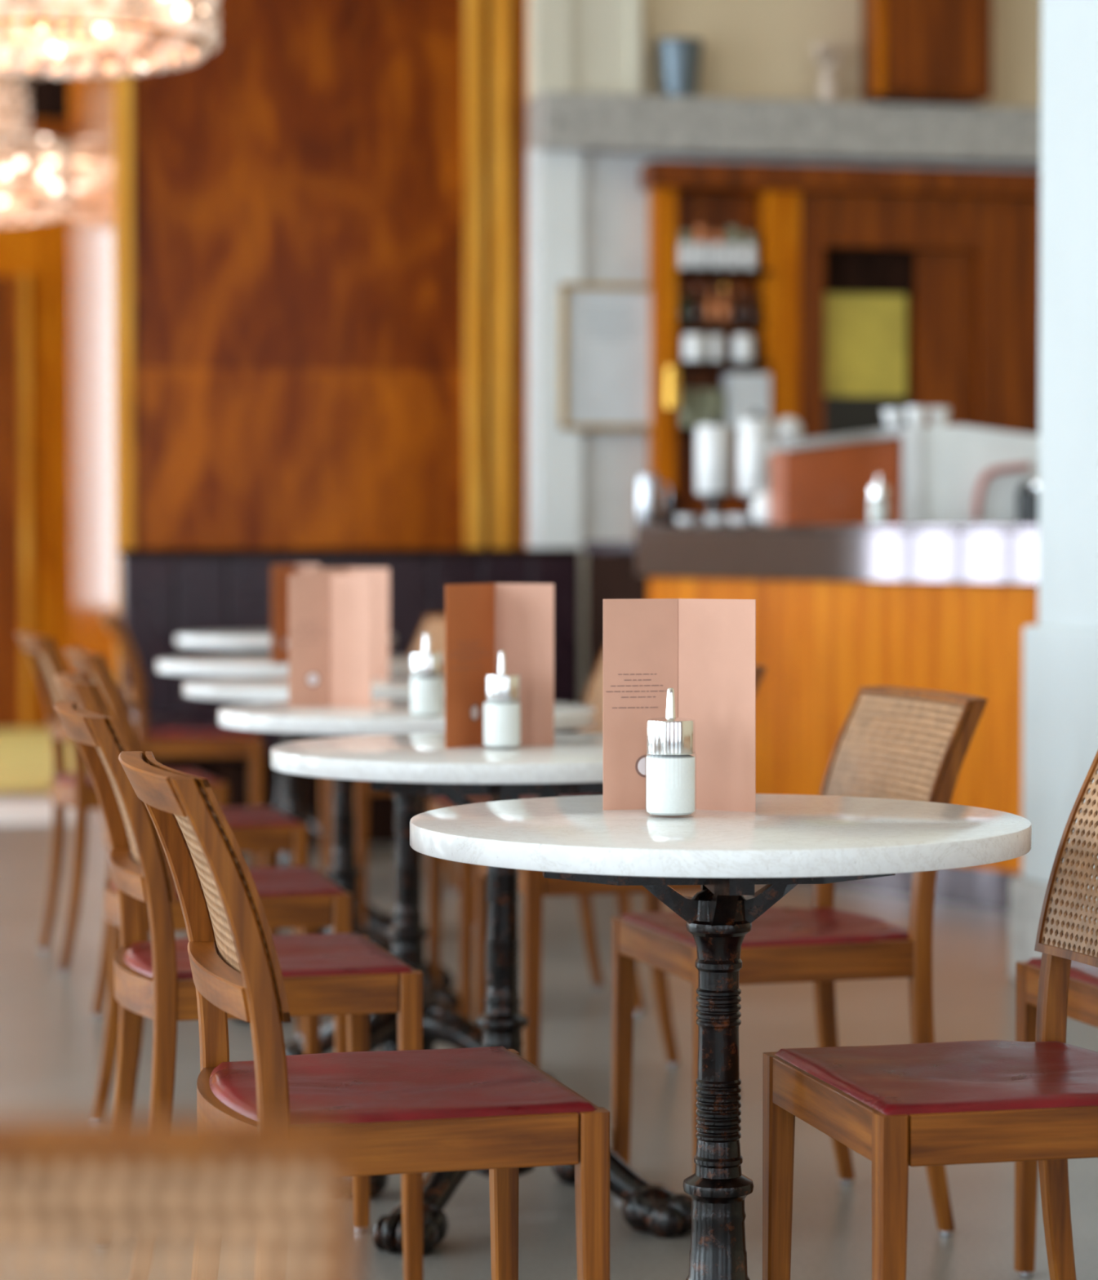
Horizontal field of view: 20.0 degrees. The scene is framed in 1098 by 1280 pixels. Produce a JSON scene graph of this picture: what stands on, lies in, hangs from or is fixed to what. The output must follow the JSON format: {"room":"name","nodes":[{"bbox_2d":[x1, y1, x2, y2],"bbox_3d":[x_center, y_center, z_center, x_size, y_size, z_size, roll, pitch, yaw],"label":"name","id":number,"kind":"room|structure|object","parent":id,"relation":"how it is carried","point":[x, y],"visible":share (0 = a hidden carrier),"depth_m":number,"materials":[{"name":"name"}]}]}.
{"room":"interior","nodes":[
{"label":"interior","id":0,"kind":"room"},
{"bbox_2d":[0,117,71,728],"bbox_3d":[-5.058,-1.798,16.581,6.207,4.600,0.300,0,2,-13],"label":"door frame","id":1,"kind":"structure","parent":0,"point":[41,250],"depth_m":17.00,"materials":[{"name":"orange wood"}]},
{"bbox_2d":[0,273,31,728],"bbox_3d":[-2.995,-0.746,16.915,0.358,2.475,0.070,0,2,-13],"label":"door","id":2,"kind":"structure","parent":1,"relation":"in","point":[15,691],"depth_m":16.92,"materials":[{"name":"brown wood"}]},
{"bbox_2d":[7,62,68,119],"bbox_3d":[-2.686,-3.285,16.911,0.521,0.907,0.048,0,2,-13],"label":"trim","id":3,"kind":"structure","parent":1,"relation":"attached to","point":[49,99],"depth_m":16.89,"materials":[{"name":"brown wood"}]},
{"bbox_2d":[27,120,68,142],"bbox_3d":[-2.729,-2.641,16.917,1.506,0.341,0.058,0,2,-13],"label":"trim","id":4,"kind":"structure","parent":1,"relation":"attached to","point":[59,130],"depth_m":16.89,"materials":[{"name":"brown wood"}]},
{"bbox_2d":[483,0,519,548],"bbox_3d":[1.027,-1.647,12.124,5.401,4.600,0.280,0,2,-13],"label":"trim molding","id":5,"kind":"structure","parent":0,"point":[516,3],"depth_m":11.71,"materials":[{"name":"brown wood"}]},
{"bbox_2d":[68,60,115,811],"bbox_3d":[-1.804,-1.079,12.337,0.020,3.450,2.000,0,2,-13],"label":"trim","id":6,"kind":"structure","parent":5,"relation":"attached to","point":[91,101],"depth_m":12.24,"materials":[{"name":"white paint"}]},
{"bbox_2d":[113,58,134,688],"bbox_3d":[-1.547,-1.621,11.344,0.067,4.600,0.056,0,2,-13],"label":"trim","id":7,"kind":"structure","parent":5,"relation":"attached to","point":[122,85],"depth_m":11.33,"materials":[{"name":"gold metal"}]},
{"bbox_2d":[133,0,463,371],"bbox_3d":[-0.920,-2.463,11.482,1.233,2.927,0.021,0,2,-13],"label":"wall panel","id":8,"kind":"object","parent":5,"relation":"attached to","point":[298,185],"depth_m":11.50,"materials":[{"name":"brown wood"}]},
{"bbox_2d":[133,367,463,548],"bbox_3d":[-0.920,-0.164,11.560,1.233,1.673,0.021,0,2,-13],"label":"wall panel","id":9,"kind":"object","parent":5,"relation":"attached to","point":[225,458],"depth_m":11.53,"materials":[{"name":"brown wood"}]},
{"bbox_2d":[463,0,484,548],"bbox_3d":[-0.283,-1.631,11.646,0.071,4.600,0.051,0,2,-13],"label":"trim","id":10,"kind":"structure","parent":5,"relation":"attached to","point":[473,214],"depth_m":11.63,"materials":[{"name":"gold metal"}]},
{"bbox_2d":[520,0,527,548],"bbox_3d":[-0.076,-1.633,11.694,0.060,4.600,0.051,0,2,-13],"label":"trim","id":11,"kind":"structure","parent":5,"relation":"attached to","point":[523,101],"depth_m":11.68,"materials":[{"name":"gold wood"}]},
{"bbox_2d":[0,791,1097,1279],"bbox_3d":[-0.491,0.884,7.111,11.300,0.120,21.000,0,2,-13],"label":"floor","id":12,"kind":"structure","parent":0,"point":[51,1041],"depth_m":6.32,"materials":[{"name":"stone"}]},
{"bbox_2d":[0,728,71,792],"bbox_3d":[-3.387,0.560,14.702,2.560,0.011,4.120,0,2,-13],"label":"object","id":13,"kind":"object","parent":12,"relation":"on","point":[26,757],"visible":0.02,"depth_m":14.58,"materials":[{"name":"yellow"}]},
{"bbox_2d":[0,799,92,825],"bbox_3d":[-2.967,0.664,11.710,2.400,0.008,1.000,0,2,-13],"label":"threshold","id":14,"kind":"object","parent":12,"relation":"on","point":[24,811],"visible":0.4,"depth_m":11.85,"materials":[{"name":"grey stone"}]},
{"bbox_2d":[15,632,228,973],"bbox_3d":[-1.079,0.393,7.800,0.485,0.816,0.424,-1,2,-16],"label":"dining chair","id":15,"kind":"object","parent":12,"relation":"on","point":[76,790],"visible":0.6,"depth_m":7.66,"materials":[{"name":"brown wood"}]},
{"bbox_2d":[0,1117,354,1279],"bbox_3d":[-0.276,0.619,1.100,0.424,0.816,0.485,0,2,-5],"label":"dining chair","id":16,"kind":"object","parent":12,"relation":"on","point":[289,1184],"visible":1,"depth_m":1.29,"materials":[{"name":"beige wicker"}]},
{"bbox_2d":[100,614,263,867],"bbox_3d":[-1.125,0.334,9.543,0.485,0.816,0.424,0,2,-7],"label":"dining chair","id":17,"kind":"object","parent":12,"relation":"on","point":[188,742],"visible":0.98,"depth_m":9.35,"materials":[{"name":"brown wood"}]},
{"bbox_2d":[64,648,309,1039],"bbox_3d":[-0.791,0.429,6.710,0.485,0.816,0.424,0,2,-14],"label":"dining chair","id":18,"kind":"object","parent":12,"relation":"on","point":[268,830],"visible":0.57,"depth_m":6.56,"materials":[{"name":"brown wood"}]},
{"bbox_2d":[54,672,352,1117],"bbox_3d":[-0.615,0.472,5.461,0.485,0.816,0.424,0,2,-12],"label":"dining chair","id":19,"kind":"object","parent":12,"relation":"on","point":[303,897],"visible":0.3,"depth_m":5.31,"materials":[{"name":"brown wood"}]},
{"bbox_2d":[53,702,423,1279],"bbox_3d":[-0.463,0.504,4.502,0.485,0.816,0.424,0,2,-14],"label":"dining chair","id":20,"kind":"object","parent":12,"relation":"on","point":[350,975],"visible":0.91,"depth_m":4.35,"materials":[{"name":"brown wood"}]},
{"bbox_2d":[156,654,410,938],"bbox_3d":[-0.676,0.418,8.269,0.720,0.733,0.720,0,2,5],"label":"bistro table","id":21,"kind":"object","parent":12,"relation":"on","point":[234,665],"visible":0.28,"depth_m":8.14,"materials":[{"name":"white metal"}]},
{"bbox_2d":[271,564,319,664],"bbox_3d":[-0.642,-0.065,7.956,0.087,0.254,0.116,1,2,27],"label":"menu card","id":22,"kind":"object","parent":21,"relation":"on","point":[279,573],"visible":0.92,"depth_m":7.96,"materials":[{"name":"brown paper"}]},
{"bbox_2d":[175,631,394,839],"bbox_3d":[-0.870,0.348,10.318,0.720,0.733,0.720,0,2,8],"label":"bistro table","id":23,"kind":"object","parent":12,"relation":"on","point":[233,642],"visible":0.12,"depth_m":10.22,"materials":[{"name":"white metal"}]},
{"bbox_2d":[182,674,460,1022],"bbox_3d":[-0.462,0.460,7.040,0.720,0.733,0.720,1,2,28],"label":"bistro table","id":24,"kind":"object","parent":12,"relation":"on","point":[344,872],"visible":0.42,"depth_m":7.01,"materials":[{"name":"white stone"}]},
{"bbox_2d":[311,568,389,678],"bbox_3d":[-0.457,-0.039,7.195,0.181,0.254,0.065,0,2,0],"label":"menu card","id":25,"kind":"object","parent":24,"relation":"on","point":[380,576],"visible":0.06,"depth_m":7.18,"materials":[{"name":"pink paper"}]},
{"bbox_2d":[118,548,580,844],"bbox_3d":[-0.649,0.186,11.006,1.656,1.012,0.735,0,2,-13],"label":"bench","id":26,"kind":"object","parent":12,"relation":"on","point":[165,593],"visible":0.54,"depth_m":11.07,"materials":[{"name":"leather"}]},
{"bbox_2d":[118,751,609,1279],"bbox_3d":[-0.223,0.540,3.449,0.485,0.816,0.424,-1,2,-15],"label":"dining chair","id":27,"kind":"object","parent":12,"relation":"on","point":[491,1108],"visible":1,"depth_m":3.31,"materials":[{"name":"wood"}]},
{"bbox_2d":[320,614,458,893],"bbox_3d":[-0.492,0.339,9.387,0.485,0.816,0.424,-1,2,-17],"label":"dining chair","id":28,"kind":"object","parent":12,"relation":"on","point":[433,625],"visible":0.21,"depth_m":9.25,"materials":[{"name":"brown wood"}]},
{"bbox_2d":[329,778,475,928],"bbox_3d":[-0.304,0.378,8.225,0.485,0.816,0.424,0,2,-13],"label":"dining chair","id":29,"kind":"object","parent":12,"relation":"on","point":[362,790],"visible":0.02,"depth_m":7.98,"materials":[{"name":"brown wood"}]},
{"bbox_2d":[217,697,595,1075],"bbox_3d":[-0.270,0.496,5.970,0.720,0.733,0.720,1,2,17],"label":"bistro table","id":30,"kind":"object","parent":12,"relation":"on","point":[443,1024],"visible":0.52,"depth_m":5.91,"materials":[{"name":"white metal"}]},
{"bbox_2d":[288,574,371,707],"bbox_3d":[-0.416,0.001,6.002,0.164,0.254,0.049,0,2,10],"label":"menu card","id":31,"kind":"object","parent":30,"relation":"on","point":[330,615],"visible":1,"depth_m":6.00,"materials":[{"name":"pink paper"}]},
{"bbox_2d":[409,633,442,716],"bbox_3d":[-0.223,0.063,5.685,0.060,0.151,0.060,0,2,-13],"label":"sugar dispenser","id":32,"kind":"object","parent":30,"relation":"on","point":[426,666],"visible":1,"depth_m":5.66,"materials":[{"name":"clear glass"}]},
{"bbox_2d":[270,732,691,1255],"bbox_3d":[-0.073,0.533,4.881,0.720,0.733,0.720,-1,2,-23],"label":"bistro table","id":33,"kind":"object","parent":12,"relation":"on","point":[420,764],"visible":0.57,"depth_m":4.74,"materials":[{"name":"white stone"}]},
{"bbox_2d":[444,583,554,748],"bbox_3d":[-0.091,0.039,4.893,0.186,0.254,0.080,-1,2,-24],"label":"menu card","id":34,"kind":"object","parent":33,"relation":"on","point":[482,620],"visible":0.98,"depth_m":4.90,"materials":[{"name":"pink paper"}]},
{"bbox_2d":[483,650,519,748],"bbox_3d":[-0.073,0.092,4.826,0.060,0.151,0.060,0,2,-13],"label":"sugar dispenser","id":35,"kind":"object","parent":33,"relation":"on","point":[501,690],"visible":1,"depth_m":4.80,"materials":[{"name":"clear glass"}]},
{"bbox_2d":[427,651,644,1018],"bbox_3d":[0.001,0.417,7.073,0.485,0.816,0.424,0,2,-12],"label":"dining chair","id":36,"kind":"object","parent":12,"relation":"on","point":[593,696],"visible":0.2,"depth_m":7.20,"materials":[{"name":"brown wood"}]},
{"bbox_2d":[475,664,766,1068],"bbox_3d":[0.142,0.454,6.000,0.485,0.816,0.424,0,2,-14],"label":"dining chair","id":37,"kind":"object","parent":12,"relation":"on","point":[533,886],"visible":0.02,"depth_m":5.77,"materials":[{"name":"brown wood"}]},
{"bbox_2d":[409,793,1031,1279],"bbox_3d":[0.198,0.574,3.647,0.720,0.733,0.720,1,2,25],"label":"bistro table","id":38,"kind":"object","parent":12,"relation":"on","point":[789,841],"visible":0.98,"depth_m":3.59,"materials":[{"name":"stone"}]},
{"bbox_2d":[646,688,696,817],"bbox_3d":[0.143,0.132,3.662,0.060,0.151,0.060,0,2,-13],"label":"sugar dispenser","id":39,"kind":"object","parent":38,"relation":"on","point":[670,739],"visible":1,"depth_m":3.64,"materials":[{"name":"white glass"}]},
{"bbox_2d":[603,598,755,812],"bbox_3d":[0.158,0.077,3.749,0.184,0.254,0.041,0,2,8],"label":"menu card","id":40,"kind":"object","parent":38,"relation":"on","point":[703,650],"visible":0.93,"depth_m":3.75,"materials":[{"name":"pink paper"}]},
{"bbox_2d":[611,686,988,1236],"bbox_3d":[0.392,0.492,4.868,0.485,0.816,0.424,-1,2,-17],"label":"dining chair","id":41,"kind":"object","parent":12,"relation":"on","point":[821,944],"visible":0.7,"depth_m":4.81,"materials":[{"name":"brown wood"}]},
{"bbox_2d":[583,524,1038,911],"bbox_3d":[1.158,0.193,9.585,0.750,1.093,2.941,-1,2,-33],"label":"bar counter","id":42,"kind":"object","parent":12,"relation":"on","point":[841,609],"depth_m":9.27,"materials":[{"name":"orange wood"}]},
{"bbox_2d":[635,474,670,525],"bbox_3d":[0.351,-0.471,10.514,0.120,0.172,0.080,0,2,-13],"label":"milk jug","id":43,"kind":"object","parent":42,"relation":"on","point":[647,495],"visible":0.98,"depth_m":10.48,"materials":[{"name":"silver metal"}]},
{"bbox_2d":[659,491,679,525],"bbox_3d":[0.409,-0.445,10.575,0.072,0.115,0.072,0,2,-13],"label":"pepper mill","id":44,"kind":"object","parent":42,"relation":"on","point":[668,518],"visible":0.84,"depth_m":10.55,"materials":[{"name":"brown wood"}]},
{"bbox_2d":[675,515,698,524],"bbox_3d":[0.449,-0.389,10.149,0.080,0.033,0.080,0,2,-13],"label":"bowl","id":45,"kind":"object","parent":42,"relation":"on","point":[681,519],"visible":0.88,"depth_m":10.12,"materials":[{"name":"white ceramic"}]},
{"bbox_2d":[693,416,733,524],"bbox_3d":[0.551,-0.565,10.428,0.138,0.365,0.138,0,2,-13],"label":"canister","id":46,"kind":"object","parent":42,"relation":"on","point":[713,438],"visible":0.81,"depth_m":10.38,"materials":[{"name":"white plastic"}]},
{"bbox_2d":[704,515,728,524],"bbox_3d":[0.538,-0.385,10.013,0.080,0.033,0.080,0,2,-13],"label":"bowl","id":47,"kind":"object","parent":42,"relation":"on","point":[711,519],"visible":0.86,"depth_m":9.98,"materials":[{"name":"white ceramic"}]},
{"bbox_2d":[727,515,751,524],"bbox_3d":[0.606,-0.381,9.910,0.080,0.033,0.080,0,2,-13],"label":"bowl","id":48,"kind":"object","parent":42,"relation":"on","point":[733,519],"visible":0.89,"depth_m":9.88,"materials":[{"name":"white ceramic"}]},
{"bbox_2d":[737,409,773,524],"bbox_3d":[0.674,-0.562,10.165,0.134,0.376,0.134,0,2,-13],"label":"canister","id":49,"kind":"object","parent":42,"relation":"on","point":[754,432],"visible":0.65,"depth_m":10.11,"materials":[{"name":"white plastic"}]},
{"bbox_2d":[751,485,768,524],"bbox_3d":[0.699,-0.425,9.839,0.124,0.125,0.124,0,2,-13],"label":"teapot","id":50,"kind":"object","parent":42,"relation":"on","point":[760,504],"visible":0.47,"depth_m":9.80,"materials":[{"name":"white ceramic"}]},
{"bbox_2d":[635,524,1038,531],"bbox_3d":[1.278,-0.337,9.382,0.750,0.020,2.501,-1,2,-33],"label":"countertop","id":51,"kind":"structure","parent":42,"relation":"on","point":[877,527],"depth_m":9.29,"materials":[{"name":"stone"}]},
{"bbox_2d":[869,473,888,524],"bbox_3d":[0.979,-0.418,9.262,0.060,0.151,0.060,0,2,-13],"label":"sugar dispenser","id":52,"kind":"object","parent":42,"relation":"on","point":[878,494],"visible":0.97,"depth_m":9.24,"materials":[{"name":"clear glass"}]},
{"bbox_2d":[765,424,1039,524],"bbox_3d":[1.159,-0.506,9.602,0.916,0.303,0.484,0,2,-6],"label":"espresso machine","id":53,"kind":"object","parent":42,"relation":"on","point":[932,474],"visible":0.73,"depth_m":9.48,"materials":[{"name":"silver metal"}]},
{"bbox_2d":[765,426,906,453],"bbox_3d":[0.883,-0.618,9.643,0.375,0.074,0.340,0,2,-6],"label":"tray","id":54,"kind":"object","parent":53,"relation":"on","point":[886,440],"depth_m":9.49,"materials":[{"name":"silver metal"}]},
{"bbox_2d":[773,416,803,451],"bbox_3d":[0.780,-0.552,10.186,0.097,0.355,0.097,0,2,-13],"label":"globe lamp","id":55,"kind":"object","parent":54,"relation":"on","point":[788,428],"visible":0.59,"depth_m":10.15,"materials":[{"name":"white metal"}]},
{"bbox_2d":[882,408,904,427],"bbox_3d":[1.060,-0.681,9.598,0.068,0.058,0.068,0,2,-13],"label":"cup","id":56,"kind":"object","parent":53,"relation":"on","point":[893,418],"visible":0.94,"depth_m":9.57,"materials":[{"name":"white ceramic"}]},
{"bbox_2d":[905,406,927,426],"bbox_3d":[1.127,-0.686,9.575,0.068,0.058,0.068,0,2,-13],"label":"cup","id":57,"kind":"object","parent":53,"relation":"on","point":[916,415],"visible":1,"depth_m":9.55,"materials":[{"name":"white ceramic"}]},
{"bbox_2d":[928,407,950,425],"bbox_3d":[1.202,-0.688,9.622,0.068,0.058,0.068,0,2,-13],"label":"cup","id":58,"kind":"object","parent":53,"relation":"on","point":[937,415],"visible":0.9,"depth_m":9.60,"materials":[{"name":"white ceramic"}]},
{"bbox_2d":[640,160,1039,525],"bbox_3d":[1.206,-0.553,11.770,1.746,2.437,0.178,0,2,-13],"label":"bar cabinet","id":59,"kind":"object","parent":12,"relation":"on","point":[962,246],"visible":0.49,"depth_m":11.70,"materials":[{"name":"brown wood"}]},
{"bbox_2d":[662,366,681,408],"bbox_3d":[0.451,-0.931,11.494,0.070,0.150,0.095,0,2,-13],"label":"wall lamp","id":60,"kind":"object","parent":59,"relation":"attached to","point":[672,398],"visible":1,"depth_m":11.46,"materials":[{"name":"yellow glass"}]},
{"bbox_2d":[678,289,689,319],"bbox_3d":[0.502,-1.241,11.571,0.042,0.115,0.042,0,2,-13],"label":"bottle","id":61,"kind":"object","parent":59,"relation":"on","point":[684,304],"visible":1,"depth_m":11.56,"materials":[{"name":"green glass"}]},
{"bbox_2d":[678,231,692,268],"bbox_3d":[0.504,-1.443,11.565,0.052,0.140,0.051,0,2,-13],"label":"jar","id":62,"kind":"object","parent":59,"relation":"on","point":[685,248],"visible":1,"depth_m":11.54,"materials":[{"name":"white ceramic"}]},
{"bbox_2d":[680,388,694,426],"bbox_3d":[0.512,-0.859,11.556,0.054,0.140,0.054,0,2,-13],"label":"tin","id":63,"kind":"object","parent":59,"relation":"on","point":[687,409],"visible":1,"depth_m":11.53,"materials":[{"name":"metal"}]},
{"bbox_2d":[682,333,706,360],"bbox_3d":[0.540,-1.082,11.560,0.090,0.100,0.090,0,2,-13],"label":"canister","id":64,"kind":"object","parent":59,"relation":"on","point":[694,345],"visible":1,"depth_m":11.52,"materials":[{"name":"white ceramic"}]},
{"bbox_2d":[691,285,702,320],"bbox_3d":[0.551,-1.249,11.583,0.042,0.130,0.042,0,2,-13],"label":"bottle","id":65,"kind":"object","parent":59,"relation":"on","point":[697,302],"visible":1,"depth_m":11.57,"materials":[{"name":"brown glass"}]},
{"bbox_2d":[693,226,707,268],"bbox_3d":[0.562,-1.453,11.579,0.052,0.160,0.051,0,2,-13],"label":"jar","id":66,"kind":"object","parent":59,"relation":"on","point":[700,248],"visible":1,"depth_m":11.56,"materials":[{"name":"white ceramic"}]},
{"bbox_2d":[696,389,711,426],"bbox_3d":[0.572,-0.859,11.570,0.054,0.140,0.054,0,2,-13],"label":"tin","id":67,"kind":"object","parent":59,"relation":"on","point":[703,396],"visible":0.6,"depth_m":11.55,"materials":[{"name":"metal"}]},
{"bbox_2d":[676,426,737,433],"bbox_3d":[0.636,-0.782,11.621,0.340,0.018,0.165,0,2,-13],"label":"shelf","id":68,"kind":"object","parent":59,"relation":"attached to","point":[679,429],"depth_m":11.54,"materials":[{"name":"brown wood"}]},
{"bbox_2d":[705,287,716,320],"bbox_3d":[0.602,-1.246,11.595,0.042,0.125,0.042,0,2,-13],"label":"bottle","id":69,"kind":"object","parent":59,"relation":"on","point":[710,304],"visible":1,"depth_m":11.58,"materials":[{"name":"brown glass"}]},
{"bbox_2d":[708,334,723,360],"bbox_3d":[0.619,-1.082,11.579,0.054,0.100,0.054,0,2,-13],"label":"canister","id":70,"kind":"object","parent":59,"relation":"on","point":[715,341],"visible":1,"depth_m":11.56,"materials":[{"name":"white ceramic"}]},
{"bbox_2d":[710,231,724,268],"bbox_3d":[0.625,-1.444,11.594,0.052,0.140,0.051,0,2,-13],"label":"jar","id":71,"kind":"object","parent":59,"relation":"on","point":[717,248],"visible":1,"depth_m":11.57,"materials":[{"name":"white ceramic"}]},
{"bbox_2d":[710,389,724,424],"bbox_3d":[0.624,-0.860,11.582,0.054,0.140,0.054,0,2,-13],"label":"tin","id":72,"kind":"object","parent":59,"relation":"on","point":[717,402],"visible":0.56,"depth_m":11.56,"materials":[{"name":"metal"}]},
{"bbox_2d":[677,320,767,327],"bbox_3d":[0.631,-1.179,11.627,0.340,0.012,0.125,0,2,-13],"label":"shelf","id":73,"kind":"object","parent":59,"relation":"attached to","point":[681,323],"depth_m":11.59,"materials":[{"name":"brown wood"}]},
{"bbox_2d":[676,360,769,368],"bbox_3d":[0.636,-1.024,11.613,0.340,0.018,0.165,0,2,-13],"label":"shelf","id":74,"kind":"object","parent":59,"relation":"attached to","point":[682,364],"depth_m":11.55,"materials":[{"name":"brown wood"}]},
{"bbox_2d":[677,267,770,277],"bbox_3d":[0.636,-1.365,11.601,0.340,0.018,0.165,0,2,-13],"label":"shelf","id":75,"kind":"object","parent":59,"relation":"attached to","point":[682,272],"depth_m":11.54,"materials":[{"name":"brown wood"}]},
{"bbox_2d":[719,284,730,320],"bbox_3d":[0.653,-1.252,11.607,0.042,0.135,0.042,0,2,-13],"label":"bottle","id":76,"kind":"object","parent":59,"relation":"on","point":[724,302],"visible":1,"depth_m":11.59,"materials":[{"name":"brown glass"}]},
{"bbox_2d":[726,226,740,268],"bbox_3d":[0.686,-1.454,11.608,0.052,0.160,0.051,0,2,-13],"label":"jar","id":77,"kind":"object","parent":59,"relation":"on","point":[733,248],"visible":1,"depth_m":11.59,"materials":[{"name":"white ceramic"}]},
{"bbox_2d":[732,290,743,320],"bbox_3d":[0.705,-1.242,11.619,0.042,0.115,0.042,0,2,-13],"label":"bottle","id":78,"kind":"object","parent":59,"relation":"on","point":[738,305],"visible":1,"depth_m":11.60,"materials":[{"name":"brown glass"}]},
{"bbox_2d":[732,334,754,361],"bbox_3d":[0.722,-1.083,11.603,0.081,0.100,0.081,0,2,-13],"label":"canister","id":79,"kind":"object","parent":59,"relation":"on","point":[743,345],"visible":1,"depth_m":11.57,"materials":[{"name":"white ceramic"}]},
{"bbox_2d":[721,373,770,426],"bbox_3d":[0.734,-0.891,11.623,0.156,0.200,0.110,0,2,-13],"label":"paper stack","id":80,"kind":"object","parent":59,"relation":"on","point":[744,393],"visible":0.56,"depth_m":11.57,"materials":[{"name":"white paper"}]},
{"bbox_2d":[742,232,756,269],"bbox_3d":[0.747,-1.445,11.622,0.052,0.140,0.051,0,2,-13],"label":"jar","id":81,"kind":"object","parent":59,"relation":"on","point":[749,250],"visible":1,"depth_m":11.60,"materials":[{"name":"white ceramic"}]},
{"bbox_2d":[746,294,757,321],"bbox_3d":[0.756,-1.235,11.632,0.042,0.100,0.042,0,2,-13],"label":"bottle","id":82,"kind":"object","parent":59,"relation":"on","point":[751,308],"visible":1,"depth_m":11.62,"materials":[{"name":"brown glass"}]},
{"bbox_2d":[824,292,906,433],"bbox_3d":[1.185,-1.047,11.809,0.350,0.528,0.014,0,2,-13],"label":"window","id":83,"kind":"structure","parent":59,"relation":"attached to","point":[865,333],"depth_m":11.80,"materials":[{"name":"yellow plastic"}]},
{"bbox_2d":[762,750,1097,1279],"bbox_3d":[0.536,0.537,3.540,0.485,0.816,0.424,0,2,-13],"label":"dining chair","id":84,"kind":"object","parent":12,"relation":"on","point":[899,1107],"visible":1,"depth_m":3.55,"materials":[{"name":"brown wood"}]},
{"bbox_2d":[1013,957,1097,1277],"bbox_3d":[0.957,0.510,4.334,0.485,0.816,0.424,-1,2,-15],"label":"dining chair","id":85,"kind":"object","parent":12,"relation":"on","point":[1082,997],"visible":0.49,"depth_m":4.45,"materials":[{"name":"brown wood"}]},
{"bbox_2d":[526,0,1041,704],"bbox_3d":[1.380,-1.642,11.966,2.986,4.600,0.190,0,2,-13],"label":"wall","id":86,"kind":"structure","parent":0,"point":[753,49],"depth_m":11.67,"materials":[{"name":"beige paint"}]},
{"bbox_2d":[536,150,582,703],"bbox_3d":[0.036,-0.566,11.566,0.160,2.477,0.060,0,2,-13],"label":"trim","id":87,"kind":"structure","parent":86,"relation":"attached to","point":[558,172],"depth_m":11.52,"materials":[{"name":"white paint"}]},
{"bbox_2d":[530,0,641,97],"bbox_3d":[0.137,-2.967,11.504,0.403,1.920,0.090,0,2,-13],"label":"trim","id":88,"kind":"structure","parent":86,"relation":"attached to","point":[577,46],"depth_m":11.51,"materials":[{"name":"beige paint"}]},
{"bbox_2d":[560,283,652,431],"bbox_3d":[0.227,-1.048,11.564,0.383,0.539,0.050,0,2,-13],"label":"framed notice","id":89,"kind":"object","parent":86,"relation":"attached to","point":[605,329],"visible":1,"depth_m":11.55,"materials":[{"name":"white paper"}]},
{"bbox_2d":[582,306,640,338],"bbox_3d":[0.232,-1.176,11.556,0.220,0.117,0.003,0,2,-13],"label":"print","id":90,"kind":"object","parent":89,"relation":"attached to","point":[598,322],"depth_m":11.56},
{"bbox_2d":[526,91,1040,165],"bbox_3d":[1.398,-1.918,11.879,2.986,0.202,0.310,0,2,-13],"label":"shelf","id":91,"kind":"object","parent":86,"relation":"attached to","point":[585,122],"depth_m":11.60,"materials":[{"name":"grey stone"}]},
{"bbox_2d":[655,37,703,96],"bbox_3d":[0.485,-2.115,11.569,0.177,0.213,0.177,0,2,-13],"label":"bucket","id":92,"kind":"object","parent":91,"relation":"on","point":[679,58],"visible":0.94,"depth_m":11.51,"materials":[{"name":"metal"}]},
{"bbox_2d":[812,40,847,101],"bbox_3d":[1.046,-2.133,11.703,0.142,0.241,0.135,0,2,-13],"label":"flower vase","id":93,"kind":"object","parent":91,"relation":"on","point":[828,89],"visible":1,"depth_m":11.68,"materials":[{"name":"beige ceramic"}]},
{"bbox_2d":[861,0,991,105],"bbox_3d":[1.419,-2.347,11.760,0.464,0.620,0.221,0,2,-13],"label":"wall box","id":94,"kind":"object","parent":86,"relation":"attached to","point":[913,51],"visible":1,"depth_m":11.67,"materials":[{"name":"brown wood"}]},
{"bbox_2d":[1008,0,1097,980],"bbox_3d":[1.557,-1.476,7.058,0.734,4.600,0.873,0,2,-13],"label":"column","id":95,"kind":"structure","parent":0,"point":[1060,743],"depth_m":7.24,"materials":[{"name":"paint"}]},
{"bbox_3d":[-0.491,-3.848,6.951,11.300,0.150,21.000,0,2,-13],"label":"ceiling","id":96,"kind":"structure","parent":0,"visible":0},
{"bbox_2d":[0,73,68,226],"bbox_3d":[-2.500,-2.903,13.566,0.936,2.188,0.936,1,2,34],"label":"chandelier","id":97,"kind":"object","parent":96,"relation":"hanging from","point":[34,176],"visible":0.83,"depth_m":13.36,"materials":[{"name":"clear glass"}]},
{"bbox_2d":[0,0,219,79],"bbox_3d":[-1.419,-2.738,8.965,0.936,2.206,0.936,1,2,34],"label":"chandelier","id":98,"kind":"object","parent":96,"relation":"hanging from","point":[77,36],"visible":1,"depth_m":8.78,"materials":[{"name":"clear glass"}]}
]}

